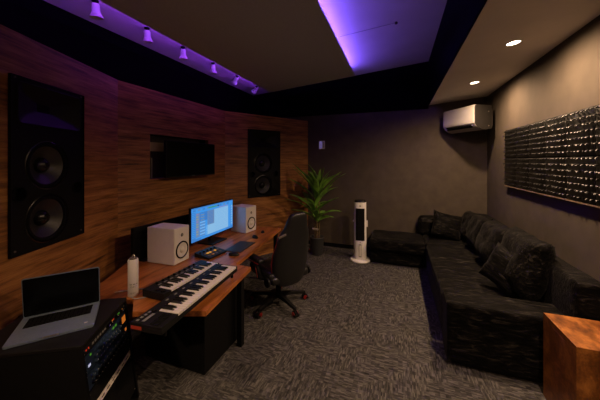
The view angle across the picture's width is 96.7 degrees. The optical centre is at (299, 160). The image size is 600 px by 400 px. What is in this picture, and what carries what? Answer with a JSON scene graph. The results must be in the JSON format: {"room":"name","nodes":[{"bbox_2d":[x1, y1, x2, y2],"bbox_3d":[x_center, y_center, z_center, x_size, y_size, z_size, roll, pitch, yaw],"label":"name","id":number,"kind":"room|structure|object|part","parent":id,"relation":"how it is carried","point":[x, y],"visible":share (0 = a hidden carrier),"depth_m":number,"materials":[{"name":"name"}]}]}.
{"room":"studio","nodes":[
{"label":"studio","id":0,"kind":"room"},
{"bbox_2d":[0,24,117,329],"bbox_3d":[-1.810,0.439,1.156,0.061,2.522,3.108,0,0,-3],"label":"wall","id":1,"kind":"structure","parent":0,"point":[21,55],"depth_m":2.16,"materials":[{"name":"brown wood"}]},
{"bbox_2d":[8,73,83,258],"bbox_3d":[-1.883,0.030,1.938,0.180,1.148,0.593,0,0,-3],"label":"wall speaker","id":2,"kind":"object","parent":1,"relation":"attached to","point":[46,122],"visible":0.99,"depth_m":1.89},
{"bbox_2d":[0,0,252,113],"bbox_3d":[-2.243,-0.100,2.741,0.100,3.600,6.800,0,0,20],"label":"wall","id":3,"kind":"structure","parent":0,"point":[99,48],"depth_m":3.01,"materials":[{"name":"black paint"}]},
{"bbox_2d":[118,80,224,320],"bbox_3d":[-1.569,0.439,3.560,0.060,2.522,1.789,0,0,20],"label":"wall","id":4,"kind":"structure","parent":0,"point":[143,112],"depth_m":3.12,"materials":[{"name":"brown wood"}]},
{"bbox_2d":[150,134,204,178],"bbox_3d":[-1.706,-0.052,3.594,0.220,0.555,1.038,0,0,20],"label":"window","id":5,"kind":"structure","parent":4,"relation":"in","point":[156,141],"depth_m":3.36,"materials":[{"name":"black paint"}]},
{"bbox_2d":[164,140,214,177],"bbox_3d":[-1.601,-0.022,3.602,0.412,0.445,0.880,0,0,20],"label":"television","id":6,"kind":"object","parent":4,"relation":"attached to","point":[181,159],"visible":1,"depth_m":3.43,"materials":[{"name":"black plastic"}]},
{"bbox_2d":[44,0,446,95],"bbox_3d":[-0.525,-1.653,2.110,3.560,0.412,6.800,0,0,20],"label":"ceiling","id":7,"kind":"structure","parent":0,"point":[410,41],"depth_m":3.38,"materials":[{"name":"paint"}]},
{"bbox_2d":[89,0,103,19],"bbox_3d":[-1.887,-1.401,2.478,0.110,0.160,0.109,0,0,20],"label":"ceiling spotlight","id":8,"kind":"object","parent":7,"relation":"attached to","point":[95,13],"visible":1,"depth_m":2.45,"materials":[{"name":"white plastic"}]},
{"bbox_2d":[142,27,152,43],"bbox_3d":[-1.702,-1.401,2.985,0.110,0.160,0.109,0,0,20],"label":"ceiling spotlight","id":9,"kind":"object","parent":7,"relation":"attached to","point":[147,34],"visible":1,"depth_m":2.95,"materials":[{"name":"white plastic"}]},
{"bbox_2d":[179,46,187,59],"bbox_3d":[-1.519,-1.401,3.482,0.110,0.160,0.109,0,0,20],"label":"ceiling spotlight","id":10,"kind":"object","parent":7,"relation":"attached to","point":[183,56],"visible":0.99,"depth_m":3.45,"materials":[{"name":"white plastic"}]},
{"bbox_2d":[210,62,216,73],"bbox_3d":[-1.312,-1.401,4.046,0.110,0.160,0.109,0,0,20],"label":"ceiling spotlight","id":11,"kind":"object","parent":7,"relation":"attached to","point":[213,68],"visible":1,"depth_m":4.01,"materials":[{"name":"white plastic"}]},
{"bbox_2d":[99,0,354,91],"bbox_3d":[-0.861,-1.478,2.074,1.635,0.276,6.100,0,0,20],"label":"ceiling panel","id":12,"kind":"object","parent":7,"relation":"hanging from","point":[274,45],"visible":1,"depth_m":2.98,"materials":[{"name":"paint"}]},
{"bbox_2d":[231,75,238,84],"bbox_3d":[-1.137,-1.411,4.667,0.108,0.140,0.162,0,0,-27],"label":"ceiling spotlight","id":13,"kind":"object","parent":7,"relation":"attached to","point":[234,81],"visible":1,"depth_m":4.65,"materials":[{"name":"white plastic"}]},
{"bbox_2d":[252,86,257,93],"bbox_3d":[-0.899,-1.411,5.314,0.108,0.140,0.162,0,0,-27],"label":"ceiling spotlight","id":14,"kind":"object","parent":7,"relation":"attached to","point":[255,89],"visible":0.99,"depth_m":5.30,"materials":[{"name":"white plastic"}]},
{"bbox_2d":[225,111,307,258],"bbox_3d":[-0.553,0.439,4.958,1.771,2.522,0.060,0,0,-38],"label":"wall","id":15,"kind":"structure","parent":0,"point":[271,211],"depth_m":4.91,"materials":[{"name":"brown wood"}]},
{"bbox_2d":[248,129,279,197],"bbox_3d":[-0.688,0.042,4.901,0.668,1.203,0.180,0,0,-38],"label":"wall speaker","id":16,"kind":"object","parent":15,"relation":"attached to","point":[263,145],"visible":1,"depth_m":4.85},
{"bbox_2d":[129,244,545,399],"bbox_3d":[-0.140,1.750,1.969,4.580,0.100,7.000,0,0,20],"label":"floor","id":17,"kind":"structure","parent":0,"point":[372,330],"depth_m":2.37,"materials":[{"name":"carpet"}]},
{"bbox_2d":[0,297,138,399],"bbox_3d":[-1.388,1.325,1.578,0.614,0.750,0.500,0,0,-10],"label":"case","id":18,"kind":"object","parent":17,"relation":"on","point":[54,368],"visible":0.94,"depth_m":1.37,"materials":[{"name":"black plastic"}]},
{"bbox_3d":[-1.345,1.310,1.341,0.614,0.680,0.018,0,0,-10],"label":"panel","id":19,"kind":"part","parent":18,"relation":"part of","materials":[{"name":"black wood"}]},
{"bbox_2d":[2,267,99,349],"bbox_3d":[-1.414,0.820,1.559,0.368,0.256,0.307,0,0,-31],"label":"laptop","id":20,"kind":"object","parent":18,"relation":"on","point":[53,305],"visible":1,"depth_m":1.61,"materials":[{"name":"grey metal"}]},
{"bbox_3d":[-1.481,0.814,1.670,0.368,0.244,0.040,0,0,-31],"label":"screen lid","id":21,"kind":"part","parent":20,"relation":"part of","materials":[{"name":"grey metal"}]},
{"bbox_3d":[-1.427,0.960,1.571,0.534,0.020,0.500,0,0,-10],"label":"panel","id":22,"kind":"part","parent":18,"relation":"part of","materials":[{"name":"black plastic"}]},
{"bbox_2d":[83,304,124,355],"bbox_3d":[-1.304,1.023,1.593,0.301,0.073,0.462,0,0,-10],"label":"rack","id":23,"kind":"object","parent":18,"relation":"in","point":[99,334],"visible":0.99,"depth_m":1.58,"materials":[{"name":"black plastic"}]},
{"bbox_2d":[85,311,125,373],"bbox_3d":[-1.295,1.095,1.595,0.307,0.119,0.462,0,0,-10],"label":"rack","id":24,"kind":"object","parent":18,"relation":"in","point":[96,352],"visible":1,"depth_m":1.57,"materials":[{"name":"metal"}]},
{"bbox_2d":[87,324,127,390],"bbox_3d":[-1.284,1.188,1.597,0.306,0.118,0.462,0,0,-10],"label":"rack","id":25,"kind":"object","parent":18,"relation":"in","point":[94,374],"visible":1,"depth_m":1.57,"materials":[{"name":"metal"}]},
{"bbox_3d":[-1.431,1.310,1.815,0.614,0.680,0.018,0,0,-10],"label":"panel","id":26,"kind":"part","parent":18,"relation":"part of","materials":[{"name":"black wood"}]},
{"bbox_2d":[100,226,280,374],"bbox_3d":[-0.978,1.340,2.891,1.207,0.720,2.340,0,0,13],"label":"desk","id":27,"kind":"object","parent":17,"relation":"on","point":[198,340],"visible":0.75,"depth_m":2.24,"materials":[{"name":"brown wood"}]},
{"bbox_2d":[128,254,138,296],"bbox_3d":[-1.218,0.831,1.949,0.068,0.299,0.068,0,0,20],"label":"bottle","id":28,"kind":"object","parent":27,"relation":"on","point":[133,262],"visible":1,"depth_m":1.92,"materials":[{"name":"white plastic"}]},
{"bbox_2d":[131,214,188,261],"bbox_3d":[-1.461,0.812,2.912,0.120,0.335,0.780,0,0,20],"label":"screen","id":29,"kind":"object","parent":27,"relation":"on","point":[138,234],"visible":0.27,"depth_m":2.63,"materials":[{"name":"black plastic"}]},
{"bbox_2d":[147,223,188,265],"bbox_3d":[-1.286,0.809,2.626,0.335,0.342,0.200,0,0,17],"label":"speaker","id":30,"kind":"object","parent":27,"relation":"on","point":[167,243],"visible":1,"depth_m":2.55},
{"bbox_3d":[-1.142,0.807,2.582,0.004,0.332,0.194,0,0,17],"label":"panel","id":31,"kind":"part","parent":30,"relation":"part of","materials":[{"name":"white plastic"}]},
{"bbox_2d":[142,260,218,300],"bbox_3d":[-0.932,0.944,2.169,0.205,0.073,0.610,0,0,20],"label":"keyboard","id":32,"kind":"object","parent":27,"relation":"on","point":[161,289],"visible":0.88,"depth_m":2.04,"materials":[{"name":"black plastic"}]},
{"bbox_2d":[131,264,236,336],"bbox_3d":[-0.738,0.931,1.878,0.205,0.097,0.872,0,0,14],"label":"keyboard","id":33,"kind":"object","parent":27,"relation":"on","point":[161,317],"visible":1,"depth_m":1.69,"materials":[{"name":"black plastic"}]},
{"bbox_2d":[142,313,154,321],"bbox_3d":[-0.865,0.892,1.524,0.020,0.001,0.080,0,0,14],"label":"print","id":34,"kind":"object","parent":33,"relation":"on","point":[150,316],"depth_m":1.52},
{"bbox_2d":[194,246,226,259],"bbox_3d":[-0.930,0.951,2.791,0.200,0.050,0.260,0,0,26],"label":"controller","id":35,"kind":"object","parent":27,"relation":"on","point":[211,252],"visible":1,"depth_m":2.75,"materials":[{"name":"black plastic"}]},
{"bbox_2d":[189,199,232,245],"bbox_3d":[-1.063,0.746,3.256,0.220,0.468,0.784,0,0,20],"label":"computer monitor","id":36,"kind":"object","parent":27,"relation":"on","point":[206,221],"visible":0.98,"depth_m":3.18,"materials":[{"name":"black plastic"}]},
{"bbox_2d":[229,252,238,255],"bbox_3d":[-0.685,0.962,2.776,0.110,0.034,0.062,0,0,0],"label":"computer mouse","id":37,"kind":"object","parent":27,"relation":"on","point":[230,253],"visible":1,"depth_m":2.76,"materials":[{"name":"black plastic"}]},
{"bbox_2d":[226,241,254,252],"bbox_3d":[-0.680,0.976,3.051,0.200,0.009,0.360,0,0,16],"label":"tablet","id":38,"kind":"object","parent":27,"relation":"on","point":[240,246],"visible":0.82,"depth_m":3.03,"materials":[{"name":"plastic"}]},
{"bbox_3d":[-0.549,1.358,2.465,0.050,0.684,0.050,0,0,20],"label":"leg","id":39,"kind":"part","parent":27,"relation":"part of","materials":[{"name":"black wood"}]},
{"bbox_2d":[231,204,255,232],"bbox_3d":[-0.786,0.804,3.753,0.285,0.352,0.220,0,0,28],"label":"speaker","id":40,"kind":"object","parent":27,"relation":"on","point":[244,215],"visible":1,"depth_m":3.67},
{"bbox_3d":[-0.675,0.802,3.694,0.004,0.342,0.214,0,0,28],"label":"panel","id":41,"kind":"part","parent":40,"relation":"part of","materials":[{"name":"white plastic"}]},
{"bbox_3d":[-0.351,1.358,3.846,0.050,0.684,0.050,0,0,20],"label":"leg","id":42,"kind":"part","parent":27,"relation":"part of","materials":[{"name":"brown wood"}]},
{"bbox_2d":[247,212,317,318],"bbox_3d":[-0.230,1.130,3.149,0.774,1.147,0.756,0,0,-40],"label":"gaming chair","id":43,"kind":"object","parent":17,"relation":"on","point":[287,266],"visible":0.98,"depth_m":2.90,"materials":[{"name":"black leather"}]},
{"bbox_3d":[-0.442,1.205,2.948,0.107,0.234,0.120,0,0,-40],"label":"armrest","id":44,"kind":"part","parent":43,"relation":"part of","materials":[{"name":"black plastic"}]},
{"bbox_3d":[-0.436,1.595,3.236,0.310,0.064,0.062,0,0,16],"label":"leg","id":45,"kind":"part","parent":43,"relation":"part of","materials":[{"name":"black plastic"}]},
{"bbox_3d":[-0.363,1.595,3.031,0.062,0.064,0.310,0,0,34],"label":"leg","id":46,"kind":"part","parent":43,"relation":"part of","materials":[{"name":"black plastic"}]},
{"bbox_3d":[-0.248,1.280,3.172,0.521,0.122,0.511,0,0,-40],"label":"seat","id":47,"kind":"part","parent":43,"relation":"part of","materials":[{"name":"black leather"}]},
{"bbox_3d":[-0.141,1.595,3.042,0.062,0.064,0.311,0,0,-40],"label":"leg","id":48,"kind":"part","parent":43,"relation":"part of","materials":[{"name":"black plastic"}]},
{"bbox_3d":[-0.065,0.974,2.952,0.486,0.842,0.231,0,0,-40],"label":"backrest","id":49,"kind":"part","parent":43,"relation":"part of","materials":[{"name":"black leather"}]},
{"bbox_3d":[-0.085,1.595,3.247,0.310,0.064,0.062,0,0,-20],"label":"leg","id":50,"kind":"part","parent":43,"relation":"part of","materials":[{"name":"black plastic"}]},
{"bbox_2d":[285,163,343,255],"bbox_3d":[0.233,0.866,4.858,1.049,1.668,0.999,0,0,-2],"label":"potted plant","id":51,"kind":"object","parent":17,"relation":"on","point":[316,182],"visible":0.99,"depth_m":4.84,"materials":[{"name":"green plant"}]},
{"bbox_3d":[0.310,1.540,4.893,0.264,0.320,0.264,0,0,20],"label":"pot","id":52,"kind":"part","parent":51,"relation":"part of","materials":[{"name":"grey ceramic"}]},
{"bbox_3d":[0.349,1.030,4.903,0.036,0.780,0.038,0,0,20],"label":"stem","id":53,"kind":"part","parent":51,"relation":"part of","materials":[{"name":"brown plant"}]},
{"bbox_2d":[350,199,369,263],"bbox_3d":[1.033,1.185,4.585,0.344,1.030,0.344,0,0,13],"label":"tower fan","id":54,"kind":"object","parent":17,"relation":"on","point":[360,222],"visible":1,"depth_m":4.49,"materials":[{"name":"white plastic"}]},
{"bbox_2d":[356,208,364,240],"bbox_3d":[1.014,1.070,4.500,0.146,0.540,0.034,0,0,13],"label":"grille","id":55,"kind":"object","parent":54,"relation":"attached to","point":[360,212],"depth_m":4.48,"materials":[{"name":"black plastic"}]},
{"bbox_2d":[370,211,599,382],"bbox_3d":[1.753,1.182,3.422,1.821,1.003,2.723,0,0,20],"label":"sectional sofa","id":56,"kind":"object","parent":17,"relation":"on","point":[483,327],"visible":0.85,"depth_m":2.24,"materials":[{"name":"fabric"}]},
{"bbox_2d":[370,230,425,254],"bbox_3d":[1.647,1.361,4.546,0.847,0.208,0.681,0,0,20],"label":"cushion","id":57,"kind":"object","parent":56,"relation":"on","point":[395,242],"depth_m":4.31,"materials":[{"name":"fabric"}]},
{"bbox_2d":[430,209,462,240],"bbox_3d":[2.340,1.036,4.257,0.536,0.497,0.238,0,0,12],"label":"throw pillow","id":58,"kind":"object","parent":56,"relation":"on","point":[444,225],"visible":0.98,"depth_m":4.19,"materials":[{"name":"fabric"}]},
{"bbox_2d":[423,235,472,252],"bbox_3d":[2.397,1.350,4.242,0.784,0.228,0.690,0,0,20],"label":"cushion","id":59,"kind":"object","parent":56,"relation":"on","point":[433,240],"depth_m":4.10,"materials":[{"name":"fabric"}]},
{"bbox_2d":[461,211,475,238],"bbox_3d":[2.675,1.032,4.151,0.348,0.449,0.476,0,0,20],"label":"cushion","id":60,"kind":"object","parent":56,"relation":"on","point":[467,216],"depth_m":4.11,"materials":[{"name":"fabric"}]},
{"bbox_2d":[426,245,520,305],"bbox_3d":[1.996,1.330,3.150,0.792,0.173,1.652,0,0,20],"label":"seat cushion","id":61,"kind":"object","parent":56,"relation":"on","point":[456,267],"depth_m":3.07,"materials":[{"name":"fabric"}]},
{"bbox_2d":[464,214,490,249],"bbox_3d":[2.533,1.015,3.719,0.348,0.471,0.520,0,0,20],"label":"cushion","id":62,"kind":"object","parent":56,"relation":"on","point":[472,232],"depth_m":3.71,"materials":[{"name":"fabric"}]},
{"bbox_2d":[474,219,508,260],"bbox_3d":[2.308,0.989,3.158,0.349,0.508,0.627,0,0,20],"label":"cushion","id":63,"kind":"object","parent":56,"relation":"on","point":[490,232],"depth_m":3.13,"materials":[{"name":"fabric"}]},
{"bbox_2d":[479,242,517,297],"bbox_3d":[1.960,1.041,2.540,0.218,0.473,0.482,0,0,-18],"label":"throw pillow","id":64,"kind":"object","parent":56,"relation":"on","point":[496,268],"visible":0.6,"depth_m":2.53,"materials":[{"name":"fabric"}]},
{"bbox_3d":[1.731,1.427,2.193,0.976,0.512,0.298,0,0,20],"label":"arm","id":65,"kind":"part","parent":56,"relation":"part of","materials":[{"name":"fabric"}]},
{"bbox_2d":[500,226,556,300],"bbox_3d":[2.099,0.953,2.541,0.360,0.545,0.686,0,0,20],"label":"cushion","id":66,"kind":"object","parent":56,"relation":"on","point":[533,261],"depth_m":2.28,"materials":[{"name":"fabric"}]},
{"bbox_3d":[2.515,1.264,3.136,0.188,0.821,2.705,0,0,20],"label":"frame","id":67,"kind":"part","parent":56,"relation":"part of","materials":[{"name":"fabric"}]},
{"bbox_2d":[543,312,599,399],"bbox_3d":[1.884,1.400,1.694,0.386,0.600,0.386,0,0,20],"label":"side table","id":68,"kind":"object","parent":17,"relation":"on","point":[571,345],"visible":1,"depth_m":1.71,"materials":[{"name":"brown wood"}]},
{"bbox_2d":[286,97,486,246],"bbox_3d":[1.049,-0.100,5.208,4.580,3.600,0.100,0,0,20],"label":"wall","id":69,"kind":"structure","parent":0,"point":[405,166],"depth_m":4.90,"materials":[{"name":"grey paint"}]},
{"bbox_2d":[319,141,324,148],"bbox_3d":[0.439,-0.322,5.367,0.124,0.164,0.021,0,0,20],"label":"controller","id":70,"kind":"object","parent":69,"relation":"attached to","point":[321,143],"visible":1,"depth_m":5.36,"materials":[{"name":"white plastic"}]},
{"bbox_2d":[309,240,370,250],"bbox_3d":[1.630,1.663,4.934,3.100,0.075,0.014,0,0,20],"label":"baseboard","id":71,"kind":"structure","parent":69,"relation":"attached to","point":[325,243],"depth_m":5.23,"materials":[{"name":"black wood"}]},
{"bbox_2d":[253,61,428,117],"bbox_3d":[0.619,-1.360,5.306,3.505,0.880,0.012,0,0,20],"label":"wall","id":72,"kind":"structure","parent":69,"relation":"attached to","point":[404,87],"depth_m":5.13,"materials":[{"name":"black paint"}]},
{"bbox_2d":[443,104,492,133],"bbox_3d":[2.627,-0.641,4.204,0.338,0.367,0.634,0,0,-12],"label":"air conditioner","id":73,"kind":"object","parent":69,"relation":"attached to","point":[476,117],"visible":1,"depth_m":3.99,"materials":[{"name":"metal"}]},
{"bbox_3d":[2.464,-0.684,4.171,0.007,0.217,0.570,0,0,-12],"label":"panel","id":74,"kind":"part","parent":73,"relation":"part of","materials":[{"name":"white plastic"}]},
{"bbox_2d":[429,0,486,103],"bbox_3d":[1.108,-1.371,1.511,0.030,0.770,6.800,0,0,20],"label":"wall","id":75,"kind":"structure","parent":0,"point":[459,17],"depth_m":2.73,"materials":[{"name":"black paint"}]},
{"bbox_2d":[429,0,599,104],"bbox_3d":[1.510,-1.034,1.363,0.865,0.102,6.800,0,0,20],"label":"ceiling","id":76,"kind":"structure","parent":0,"point":[542,25],"depth_m":2.25,"materials":[{"name":"paint"}]},
{"bbox_2d":[504,39,522,45],"bbox_3d":[1.841,-1.020,2.304,0.131,0.019,0.131,0,0,26],"label":"recessed light","id":77,"kind":"object","parent":76,"relation":"in","point":[516,41],"visible":1,"depth_m":2.30,"materials":[{"name":"white plastic"}]},
{"bbox_2d":[487,15,599,281],"bbox_3d":[1.963,-0.100,1.197,0.100,3.600,6.800,0,0,20],"label":"wall","id":78,"kind":"structure","parent":0,"point":[566,79],"depth_m":2.56,"materials":[{"name":"grey paint"}]},
{"bbox_2d":[503,104,599,207],"bbox_3d":[2.388,-0.035,2.595,0.059,0.742,2.123,0,0,20],"label":"acoustic panel","id":79,"kind":"object","parent":78,"relation":"in","point":[558,157],"visible":1,"depth_m":2.37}
]}

